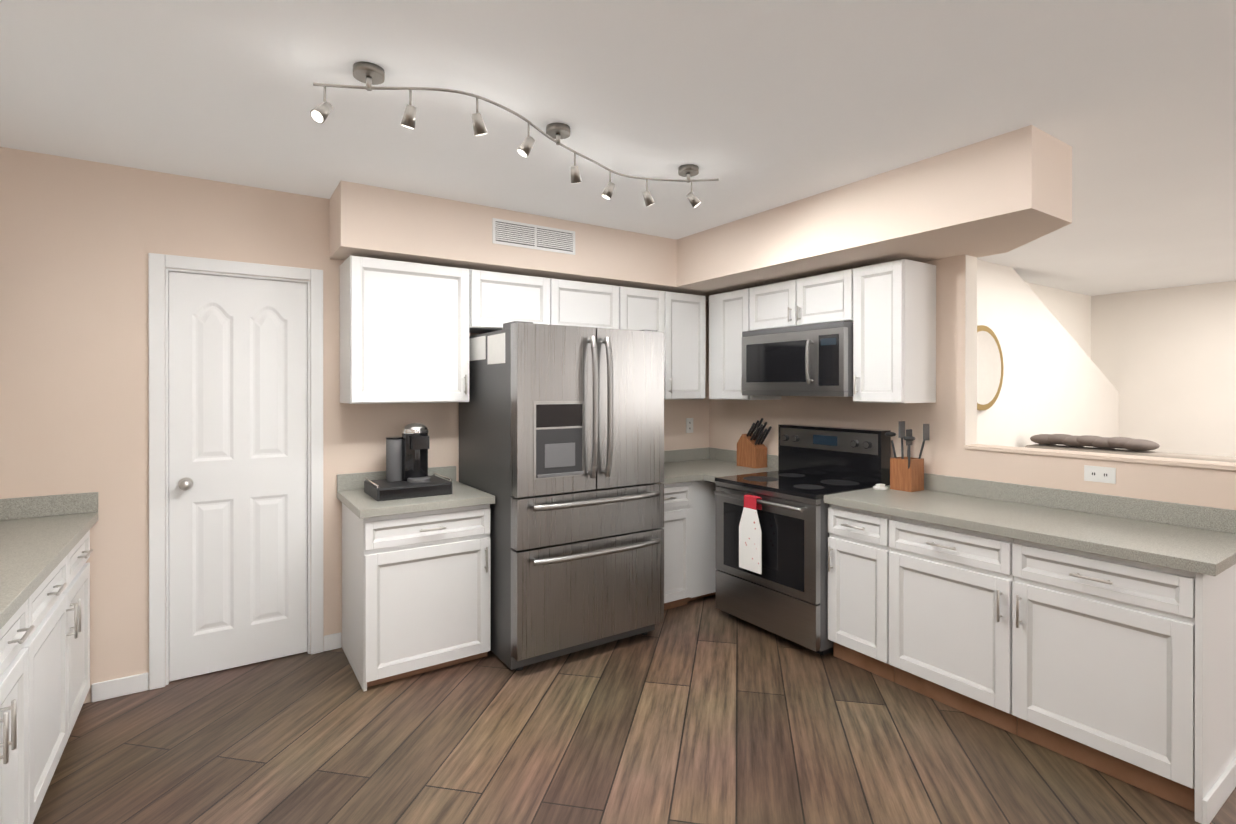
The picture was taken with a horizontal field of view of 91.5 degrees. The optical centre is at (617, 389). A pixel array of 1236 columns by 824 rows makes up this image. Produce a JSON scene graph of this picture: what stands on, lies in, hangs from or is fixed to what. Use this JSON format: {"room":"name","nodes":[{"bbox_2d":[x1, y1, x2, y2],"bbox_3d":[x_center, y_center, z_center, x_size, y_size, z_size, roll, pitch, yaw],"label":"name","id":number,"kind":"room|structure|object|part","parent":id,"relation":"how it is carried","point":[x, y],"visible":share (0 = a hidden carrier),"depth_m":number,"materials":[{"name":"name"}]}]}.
{"room":"kitchen","nodes":[
{"label":"kitchen","id":0,"kind":"room"},
{"bbox_2d":[0,147,708,703],"bbox_3d":[-1.106,0.190,3.669,4.600,2.465,0.100,0,0,-34],"label":"wall","id":1,"kind":"structure","parent":0,"point":[80,239],"depth_m":2.79,"materials":[{"name":"paint"}]},
{"bbox_2d":[0,492,97,519],"bbox_3d":[-2.629,0.513,2.579,0.615,0.090,0.018,0,0,-34],"label":"backsplash","id":2,"kind":"structure","parent":1,"relation":"attached to","point":[64,504],"depth_m":2.65,"materials":[{"name":"grey stone"}]},
{"bbox_2d":[91,672,148,701],"bbox_3d":[-2.311,1.382,2.798,0.206,0.085,0.012,0,0,-34],"label":"baseboard","id":3,"kind":"structure","parent":1,"relation":"attached to","point":[114,688],"depth_m":2.79,"materials":[{"name":"white wood"}]},
{"bbox_2d":[148,253,323,689],"bbox_3d":[-1.928,0.388,3.086,0.749,2.072,0.157,0,0,-34],"label":"door","id":4,"kind":"structure","parent":1,"relation":"attached to","point":[237,472],"depth_m":3.07,"materials":[{"name":"white wood"}]},
{"bbox_2d":[324,632,341,650],"bbox_3d":[-1.562,1.381,3.298,0.089,0.085,0.012,0,0,-34],"label":"baseboard","id":5,"kind":"structure","parent":1,"relation":"attached to","point":[332,641],"depth_m":3.29,"materials":[{"name":"white wood"}]},
{"bbox_2d":[340,255,471,403],"bbox_3d":[-1.184,-0.306,3.357,0.625,0.755,0.327,0,0,-34],"label":"upper cabinet","id":6,"kind":"object","parent":1,"relation":"attached to","point":[406,328],"depth_m":3.21,"materials":[{"name":"white wood"}]},
{"bbox_2d":[472,269,563,332],"bbox_3d":[-0.687,-0.518,3.688,0.558,0.332,0.327,0,0,-34],"label":"upper cabinet","id":7,"kind":"object","parent":1,"relation":"attached to","point":[498,298],"depth_m":3.55,"materials":[{"name":"white wood"}]},
{"bbox_2d":[564,280,623,328],"bbox_3d":[-0.313,-0.518,3.938,0.558,0.332,0.327,0,0,-34],"label":"upper cabinet","id":8,"kind":"object","parent":1,"relation":"attached to","point":[586,304],"depth_m":3.85,"materials":[{"name":"white wood"}]},
{"bbox_2d":[624,287,705,399],"bbox_3d":[0.236,-0.308,4.306,0.754,0.755,0.327,0,0,-34],"label":"upper cabinet","id":9,"kind":"object","parent":1,"relation":"attached to","point":[681,317],"depth_m":4.24,"materials":[{"name":"white wood"}]},
{"bbox_2d":[686,418,692,432],"bbox_3d":[0.562,0.281,4.719,0.070,0.115,0.006,0,0,-34],"label":"outlet","id":10,"kind":"object","parent":1,"relation":"attached to","point":[689,425],"visible":1,"depth_m":4.71,"materials":[{"name":"white plastic"}]},
{"bbox_2d":[0,0,1235,295],"bbox_3d":[2.874,-1.064,2.056,9.430,0.050,7.200,0,0,-34],"label":"ceiling","id":11,"kind":"structure","parent":0,"point":[754,106],"depth_m":2.17,"materials":[{"name":"paint"}]},
{"bbox_2d":[310,61,718,207],"bbox_3d":[-0.253,-0.945,2.362,1.690,0.188,0.289,0,0,-40],"label":"track light","id":12,"kind":"object","parent":11,"relation":"attached to","point":[369,74],"visible":1,"depth_m":2.02,"materials":[{"name":"silver metal"}]},
{"bbox_2d":[329,180,719,299],"bbox_3d":[-0.267,-0.879,3.950,2.910,0.326,0.359,0,0,-34],"label":"soffit","id":13,"kind":"structure","parent":11,"relation":"attached to","point":[368,221],"depth_m":3.39,"materials":[{"name":"paint"}]},
{"bbox_2d":[492,218,574,254],"bbox_3d":[-0.489,-0.907,3.580,0.540,0.144,0.009,0,0,-34],"label":"air vent grille","id":14,"kind":"object","parent":13,"relation":"attached to","point":[519,234],"visible":1,"depth_m":3.57,"materials":[{"name":"white metal"}]},
{"bbox_2d":[677,125,1071,292],"bbox_3d":[1.341,-0.878,3.474,0.765,0.326,2.160,0,0,-34],"label":"soffit","id":15,"kind":"structure","parent":11,"relation":"attached to","point":[1006,192],"depth_m":2.89,"materials":[{"name":"paint"}]},
{"bbox_2d":[33,595,1235,823],"bbox_3d":[2.874,1.451,2.061,9.430,0.050,7.200,0,0,-34],"label":"floor","id":16,"kind":"structure","parent":0,"point":[703,711],"depth_m":2.38,"materials":[{"name":"brown wood"}]},
{"bbox_2d":[0,624,11,823],"bbox_3d":[-1.693,1.014,1.138,0.607,0.826,0.701,0,0,-34],"label":"base cabinet","id":17,"kind":"object","parent":16,"relation":"on","point":[6,636],"depth_m":1.64,"materials":[{"name":"white wood"}]},
{"bbox_2d":[12,592,39,823],"bbox_3d":[-1.948,1.013,1.520,0.607,0.826,0.460,0,0,-34],"label":"base cabinet","id":18,"kind":"object","parent":16,"relation":"on","point":[26,622],"depth_m":1.81,"materials":[{"name":"white wood"}]},
{"bbox_2d":[40,548,75,805],"bbox_3d":[-2.205,1.012,1.905,0.607,0.826,0.704,0,0,-34],"label":"base cabinet","id":19,"kind":"object","parent":16,"relation":"on","point":[58,594],"depth_m":2.18,"materials":[{"name":"white wood"}]},
{"bbox_2d":[0,512,97,631],"bbox_3d":[-1.917,0.580,1.497,0.633,0.040,2.607,0,0,-34],"label":"countertop","id":20,"kind":"structure","parent":19,"relation":"on","point":[32,548],"depth_m":2.11,"materials":[{"name":"grey stone"}]},
{"bbox_2d":[76,532,92,719],"bbox_3d":[-2.487,1.012,2.327,0.607,0.826,0.548,0,0,-34],"label":"base cabinet","id":21,"kind":"object","parent":16,"relation":"on","point":[83,551],"depth_m":2.60,"materials":[{"name":"white wood"}]},
{"bbox_2d":[337,466,494,690],"bbox_3d":[-1.093,0.945,3.232,0.665,0.957,0.640,0,0,-34],"label":"base cabinet","id":22,"kind":"object","parent":16,"relation":"on","point":[416,585],"visible":1,"depth_m":3.00,"materials":[{"name":"white wood"}]},
{"bbox_2d":[364,423,451,500],"bbox_3d":[-1.127,0.368,3.233,0.380,0.375,0.323,0,0,-34],"label":"coffee machine","id":23,"kind":"object","parent":22,"relation":"on","point":[407,476],"visible":1,"depth_m":3.23,"materials":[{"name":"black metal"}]},
{"bbox_2d":[459,321,663,670],"bbox_3d":[-0.332,0.540,3.522,0.910,1.765,0.946,0,0,-34],"label":"fridge","id":24,"kind":"object","parent":16,"relation":"on","point":[561,443],"visible":1,"depth_m":3.15,"materials":[{"name":"silver metal"}]},
{"bbox_2d":[659,447,777,609],"bbox_3d":[0.478,0.943,4.179,1.155,0.957,0.809,0,0,-34],"label":"base cabinet","id":25,"kind":"object","parent":16,"relation":"on","point":[689,527],"visible":0.31,"depth_m":3.99,"materials":[{"name":"white wood"}]},
{"bbox_2d":[737,418,771,468],"bbox_3d":[0.980,0.378,4.309,0.110,0.352,0.254,0,0,-34],"label":"knife block","id":26,"kind":"object","parent":25,"relation":"on","point":[751,450],"visible":1,"depth_m":4.28,"materials":[{"name":"brown wood"}]},
{"bbox_2d":[714,424,890,654],"bbox_3d":[1.076,0.830,3.631,0.734,1.185,0.764,0,0,-34],"label":"range","id":27,"kind":"object","parent":16,"relation":"on","point":[784,594],"visible":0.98,"depth_m":3.48,"materials":[{"name":"silver metal"}]},
{"bbox_2d":[739,495,761,573],"bbox_3d":[0.772,0.822,3.451,0.048,0.423,0.170,0,0,-34],"label":"hanging towel","id":28,"kind":"object","parent":27,"relation":"hanging from","point":[750,545],"visible":0.98,"depth_m":3.43,"materials":[{"name":"white fabric"}]},
{"bbox_2d":[828,505,871,671],"bbox_3d":[1.471,1.010,3.187,0.607,0.826,0.407,0,0,-34],"label":"base cabinet","id":29,"kind":"object","parent":16,"relation":"on","point":[849,530],"depth_m":3.08,"materials":[{"name":"white wood"}]},
{"bbox_2d":[872,513,987,722],"bbox_3d":[1.700,1.011,2.843,0.607,0.826,0.660,0,0,-34],"label":"base cabinet","id":30,"kind":"object","parent":16,"relation":"on","point":[930,582],"depth_m":2.73,"materials":[{"name":"white wood"}]},
{"bbox_2d":[988,537,1235,823],"bbox_3d":[1.993,1.012,2.406,0.607,0.826,0.633,0,0,-34],"label":"base cabinet","id":31,"kind":"object","parent":16,"relation":"on","point":[1095,631],"depth_m":2.17,"materials":[{"name":"white wood"}]},
{"bbox_2d":[824,485,1235,576],"bbox_3d":[1.761,0.578,2.728,0.633,0.040,1.497,0,0,-34],"label":"countertop","id":32,"kind":"structure","parent":31,"relation":"on","point":[1206,552],"depth_m":2.46,"materials":[{"name":"grey stone"}]},
{"bbox_2d":[873,484,887,489],"bbox_3d":[1.464,0.541,3.360,0.080,0.028,0.080,0,0,-34],"label":"soap dish","id":33,"kind":"object","parent":32,"relation":"on","point":[879,487],"visible":1,"depth_m":3.35,"materials":[{"name":"white ceramic"}]},
{"bbox_2d":[885,421,928,491],"bbox_3d":[1.594,0.365,3.342,0.234,0.380,0.209,0,0,-34],"label":"utensil crock","id":34,"kind":"object","parent":32,"relation":"on","point":[907,474],"visible":1,"depth_m":3.31,"materials":[{"name":"brown wood"}]},
{"bbox_2d":[1025,444,1235,462],"bbox_3d":[3.871,0.922,4.132,0.950,0.900,2.140,0,0,-34],"label":"ledge","id":35,"kind":"object","parent":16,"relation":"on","point":[1158,454],"visible":0.1,"depth_m":4.52,"materials":[{"name":"paint"}]},
{"bbox_2d":[1030,434,1159,450],"bbox_3d":[3.795,0.416,4.838,0.250,0.098,0.844,0,0,-34],"label":"throw blanket","id":36,"kind":"object","parent":35,"relation":"on","point":[1102,442],"visible":1,"depth_m":4.73,"materials":[{"name":"fabric"}]},
{"bbox_2d":[709,255,1235,509],"bbox_3d":[1.637,0.190,3.595,0.120,2.465,3.070,0,0,-34],"label":"wall","id":37,"kind":"structure","parent":0,"point":[944,451],"depth_m":3.25,"materials":[{"name":"paint"}]},
{"bbox_2d":[709,288,781,399],"bbox_3d":[0.896,-0.308,4.298,0.327,0.755,0.412,0,0,-34],"label":"upper cabinet","id":38,"kind":"object","parent":37,"relation":"attached to","point":[728,311],"depth_m":4.21,"materials":[{"name":"white wood"}]},
{"bbox_2d":[749,281,784,330],"bbox_3d":[1.137,-0.537,3.937,0.327,0.295,0.447,0,0,-34],"label":"upper cabinet","id":39,"kind":"object","parent":37,"relation":"attached to","point":[766,302],"depth_m":3.90,"materials":[{"name":"white wood"}]},
{"bbox_2d":[785,269,852,326],"bbox_3d":[1.325,-0.536,3.655,0.327,0.295,0.448,0,0,-34],"label":"upper cabinet","id":40,"kind":"object","parent":37,"relation":"attached to","point":[828,297],"depth_m":3.57,"materials":[{"name":"white wood"}]},
{"bbox_2d":[742,321,852,396],"bbox_3d":[1.178,-0.173,3.761,0.452,0.421,0.780,0,0,-34],"label":"over-the-range microwave","id":41,"kind":"object","parent":40,"relation":"attached to","point":[810,360],"visible":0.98,"depth_m":3.59,"materials":[{"name":"silver metal"}]},
{"bbox_2d":[853,259,935,402],"bbox_3d":[1.532,-0.306,3.345,0.327,0.755,0.296,0,0,-34],"label":"upper cabinet","id":42,"kind":"object","parent":37,"relation":"attached to","point":[888,309],"depth_m":3.24,"materials":[{"name":"white wood"}]},
{"bbox_2d":[965,255,976,444],"bbox_3d":[1.888,-0.210,3.219,0.119,1.007,0.002,0,0,-34],"label":"trim","id":43,"kind":"structure","parent":37,"relation":"attached to","point":[970,350],"depth_m":3.21,"materials":[{"name":"paint"}]},
{"bbox_2d":[924,473,1235,532],"bbox_3d":[2.017,0.513,2.898,0.018,0.090,1.497,0,0,-34],"label":"backsplash","id":44,"kind":"structure","parent":37,"relation":"attached to","point":[1168,513],"depth_m":2.70,"materials":[{"name":"grey stone"}]},
{"bbox_2d":[1084,465,1115,483],"bbox_3d":[2.159,0.380,2.700,0.006,0.070,0.115,0,0,-34],"label":"outlet","id":45,"kind":"object","parent":37,"relation":"attached to","point":[1100,474],"visible":1,"depth_m":2.69,"materials":[{"name":"white plastic"}]},
{"bbox_2d":[964,444,1235,470],"bbox_3d":[2.191,0.304,2.766,0.144,0.020,1.095,0,0,-34],"label":"trim","id":46,"kind":"structure","parent":37,"relation":"attached to","point":[1230,466],"depth_m":2.68,"materials":[{"name":"paint"}]},
{"bbox_2d":[977,259,1118,448],"bbox_3d":[3.408,0.187,5.309,4.730,2.465,0.286,0,0,-34],"label":"wall","id":47,"kind":"structure","parent":0,"point":[1056,380],"depth_m":5.32,"materials":[{"name":"paint"}]},
{"bbox_3d":[2.908,-0.175,4.824,0.680,0.680,0.036,0,0,-34],"label":"round mirror","id":48,"kind":"part","parent":47,"relation":"part of","materials":[{"name":"white mirror"}]},
{"bbox_2d":[1025,282,1090,358],"bbox_3d":[3.342,0.187,5.498,4.830,2.465,0.100,0,0,-34],"label":"wall","id":49,"kind":"structure","parent":0,"point":[1070,311],"depth_m":6.44,"materials":[{"name":"paint"}]},
{"bbox_2d":[1091,281,1235,456],"bbox_3d":[7.017,0.189,4.254,0.100,2.465,6.050,0,0,-34],"label":"wall","id":50,"kind":"structure","parent":0,"point":[1163,360],"depth_m":6.16,"materials":[{"name":"paint"}]}
]}

